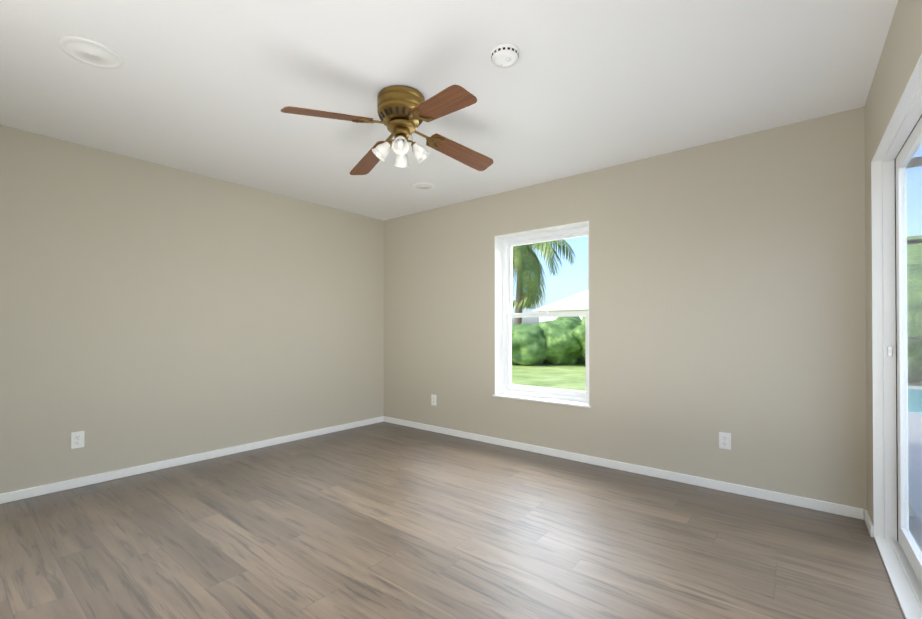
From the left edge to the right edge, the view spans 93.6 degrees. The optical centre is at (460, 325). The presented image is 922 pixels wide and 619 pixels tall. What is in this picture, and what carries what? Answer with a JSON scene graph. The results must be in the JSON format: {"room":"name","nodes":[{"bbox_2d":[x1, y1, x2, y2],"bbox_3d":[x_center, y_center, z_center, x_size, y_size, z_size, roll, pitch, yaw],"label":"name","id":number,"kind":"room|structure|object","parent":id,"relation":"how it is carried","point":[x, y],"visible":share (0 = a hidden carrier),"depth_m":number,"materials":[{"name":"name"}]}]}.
{"room":"empty bedroom","nodes":[
{"label":"empty bedroom","id":0,"kind":"room"},
{"bbox_2d":[0,125,383,493],"bbox_3d":[-2.201,-0.069,3.844,0.150,2.440,4.300,0,0,39],"label":"wall","id":1,"kind":"structure","parent":0,"point":[150,312],"depth_m":3.49,"materials":[{"name":"beige paint"}]},
{"bbox_2d":[71,431,83,448],"bbox_3d":[-2.721,0.811,3.075,0.009,0.116,0.072,0,0,39],"label":"electrical outlet","id":2,"kind":"object","parent":1,"relation":"attached to","point":[77,439],"visible":1,"depth_m":3.07,"materials":[{"name":"white plastic"}]},
{"bbox_2d":[0,416,383,503],"bbox_3d":[-2.178,1.118,3.733,0.017,0.064,3.870,0,0,39],"label":"baseboard","id":3,"kind":"structure","parent":1,"relation":"attached to","point":[7,497],"depth_m":3.47,"materials":[{"name":"white wood"}]},
{"bbox_2d":[0,0,897,220],"bbox_3d":[-0.429,-1.359,2.374,4.865,0.120,4.350,0,0,39],"label":"ceiling","id":4,"kind":"structure","parent":0,"point":[210,88],"depth_m":2.29,"materials":[{"name":"white paint"}]},
{"bbox_2d":[57,36,123,68],"bbox_3d":[-1.761,-1.296,2.066,0.240,0.008,0.240,0,0,39],"label":"disc","id":5,"kind":"object","parent":4,"relation":"attached to","point":[90,52],"visible":1,"depth_m":2.05,"materials":[{"name":"white plastic"}]},
{"bbox_2d":[281,85,492,174],"bbox_3d":[-0.339,-1.114,2.458,0.970,0.368,0.970,0,0,10],"label":"ceiling fan","id":6,"kind":"object","parent":4,"relation":"hanging from","point":[403,112],"visible":1,"depth_m":2.37,"materials":[{"name":"brown wood"}]},
{"bbox_2d":[413,183,434,189],"bbox_3d":[-0.342,-1.284,3.998,0.200,0.008,0.200,0,0,39],"label":"disc","id":7,"kind":"object","parent":4,"relation":"attached to","point":[424,186],"visible":1,"depth_m":3.99,"materials":[{"name":"white plastic"}]},
{"bbox_2d":[490,43,519,67],"bbox_3d":[0.209,-1.279,2.063,0.140,0.044,0.140,0,0,39],"label":"smoke detector","id":8,"kind":"object","parent":4,"relation":"attached to","point":[504,55],"visible":1,"depth_m":2.03,"materials":[{"name":"white plastic"}]},
{"bbox_2d":[0,421,921,618],"bbox_3d":[-0.479,1.202,2.398,4.735,0.120,4.350,0,0,39],"label":"floor","id":9,"kind":"structure","parent":0,"point":[383,520],"depth_m":2.26,"materials":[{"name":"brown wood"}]},
{"bbox_2d":[383,107,866,509],"bbox_3d":[0.848,-0.068,3.970,4.415,2.440,0.250,0,0,39],"label":"wall","id":10,"kind":"structure","parent":0,"point":[727,285],"depth_m":3.14,"materials":[{"name":"beige paint"}]},
{"bbox_2d":[431,394,435,405],"bbox_3d":[-0.297,0.812,4.731,0.072,0.116,0.009,0,0,39],"label":"electrical outlet","id":11,"kind":"object","parent":10,"relation":"attached to","point":[433,399],"visible":1,"depth_m":4.73,"materials":[{"name":"white plastic"}]},
{"bbox_2d":[493,221,590,407],"bbox_3d":[0.757,-0.095,3.998,0.984,1.566,0.222,0,0,39],"label":"window","id":12,"kind":"structure","parent":10,"relation":"in","point":[504,285],"depth_m":4.19,"materials":[{"name":"white plastic"}]},
{"bbox_2d":[384,416,863,519],"bbox_3d":[0.714,1.120,3.902,4.282,0.064,0.013,0,0,39],"label":"baseboard","id":13,"kind":"structure","parent":10,"relation":"attached to","point":[813,504],"depth_m":3.24,"materials":[{"name":"white wood"}]},
{"bbox_2d":[719,432,730,449],"bbox_3d":[1.827,0.797,2.998,0.072,0.116,0.009,0,0,39],"label":"electrical outlet","id":14,"kind":"object","parent":10,"relation":"attached to","point":[724,440],"visible":1,"depth_m":3.00,"materials":[{"name":"white plastic"}]},
{"bbox_2d":[864,0,921,522],"bbox_3d":[1.216,-0.088,0.930,0.120,2.440,4.000,0,0,38],"label":"wall","id":15,"kind":"structure","parent":0,"point":[900,55],"depth_m":2.08,"materials":[{"name":"beige paint"}]},
{"bbox_2d":[864,510,873,536],"bbox_3d":[1.190,1.100,0.997,0.013,0.064,3.887,0,0,37],"label":"baseboard","id":16,"kind":"structure","parent":15,"relation":"attached to","point":[868,522],"depth_m":2.40,"materials":[{"name":"white wood"}]},
{"bbox_2d":[871,53,921,618],"bbox_3d":[1.457,0.119,1.236,0.131,2.030,2.680,0,0,38],"label":"door frame","id":17,"kind":"structure","parent":15,"relation":"attached to","point":[898,148],"depth_m":2.21,"materials":[{"name":"white wood"}]},
{"label":"outside","id":18,"kind":"structure","parent":0,"visible":0},
{"bbox_2d":[512,363,921,390],"bbox_3d":[17.390,1.585,27.729,90.000,0.150,82.000,0,0,39],"label":"ground","id":19,"kind":"structure","parent":18,"point":[547,374],"depth_m":11.98,"materials":[{"name":"green plant"}]},
{"bbox_2d":[512,323,546,365],"bbox_3d":[2.184,0.711,16.188,2.572,1.620,2.681,0,0,39],"label":"bush","id":20,"kind":"object","parent":19,"relation":"on","point":[531,356],"depth_m":15.25,"materials":[{"name":"green plant"}]},
{"bbox_2d":[513,239,575,324],"bbox_3d":[2.636,-1.559,20.268,4.539,6.063,5.222,0,0,39],"label":"palm tree","id":21,"kind":"object","parent":19,"relation":"on","point":[522,293],"depth_m":19.33,"materials":[{"name":"green plant"}]},
{"bbox_2d":[532,290,587,321],"bbox_3d":[14.123,-0.972,37.852,13.000,5.100,9.000,0,0,39],"label":"house","id":22,"kind":"structure","parent":19,"relation":"on","point":[579,300],"depth_m":37.68,"materials":[{"name":"white"}]},
{"bbox_2d":[537,316,584,364],"bbox_3d":[3.744,0.569,16.480,3.092,2.069,2.824,0,0,39],"label":"bush","id":23,"kind":"object","parent":19,"relation":"on","point":[563,335],"depth_m":15.39,"materials":[{"name":"green plant"}]},
{"bbox_2d":[570,316,584,360],"bbox_3d":[5.123,0.589,15.839,2.843,2.196,2.999,0,0,39],"label":"bush","id":24,"kind":"object","parent":19,"relation":"on","point":[579,337],"depth_m":14.99,"materials":[{"name":"green plant"}]},
{"bbox_2d":[907,264,921,381],"bbox_3d":[10.321,0.083,10.863,3.291,3.283,3.282,0,0,39],"label":"shrub","id":25,"kind":"object","parent":19,"relation":"on","point":[909,290],"depth_m":9.65,"materials":[{"name":"green plant"}]},
{"bbox_2d":[907,235,921,263],"bbox_3d":[14.100,-0.592,13.559,5.082,4.358,4.882,0,0,39],"label":"shrub","id":26,"kind":"object","parent":19,"relation":"on","point":[919,247],"depth_m":12.79,"materials":[{"name":"green plant"}]},
{"bbox_2d":[908,385,921,521],"bbox_3d":[5.976,1.232,0.261,7.960,0.170,17.000,0,0,39],"label":"deck","id":27,"kind":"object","parent":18,"point":[918,467],"depth_m":3.68,"materials":[{"name":"grey"}]},
{"bbox_2d":[906,157,921,339],"bbox_3d":[7.787,-0.297,2.602,7.900,2.920,10.980,0,0,39],"label":"cage","id":28,"kind":"object","parent":27,"relation":"on","point":[913,164],"depth_m":4.56,"materials":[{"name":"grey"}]},
{"bbox_2d":[908,389,921,412],"bbox_3d":[8.829,1.220,5.807,4.550,0.088,3.200,0,0,39],"label":"pool","id":29,"kind":"object","parent":27,"relation":"in","point":[918,402],"depth_m":6.76,"materials":[{"name":"teal liquid"}]}
]}

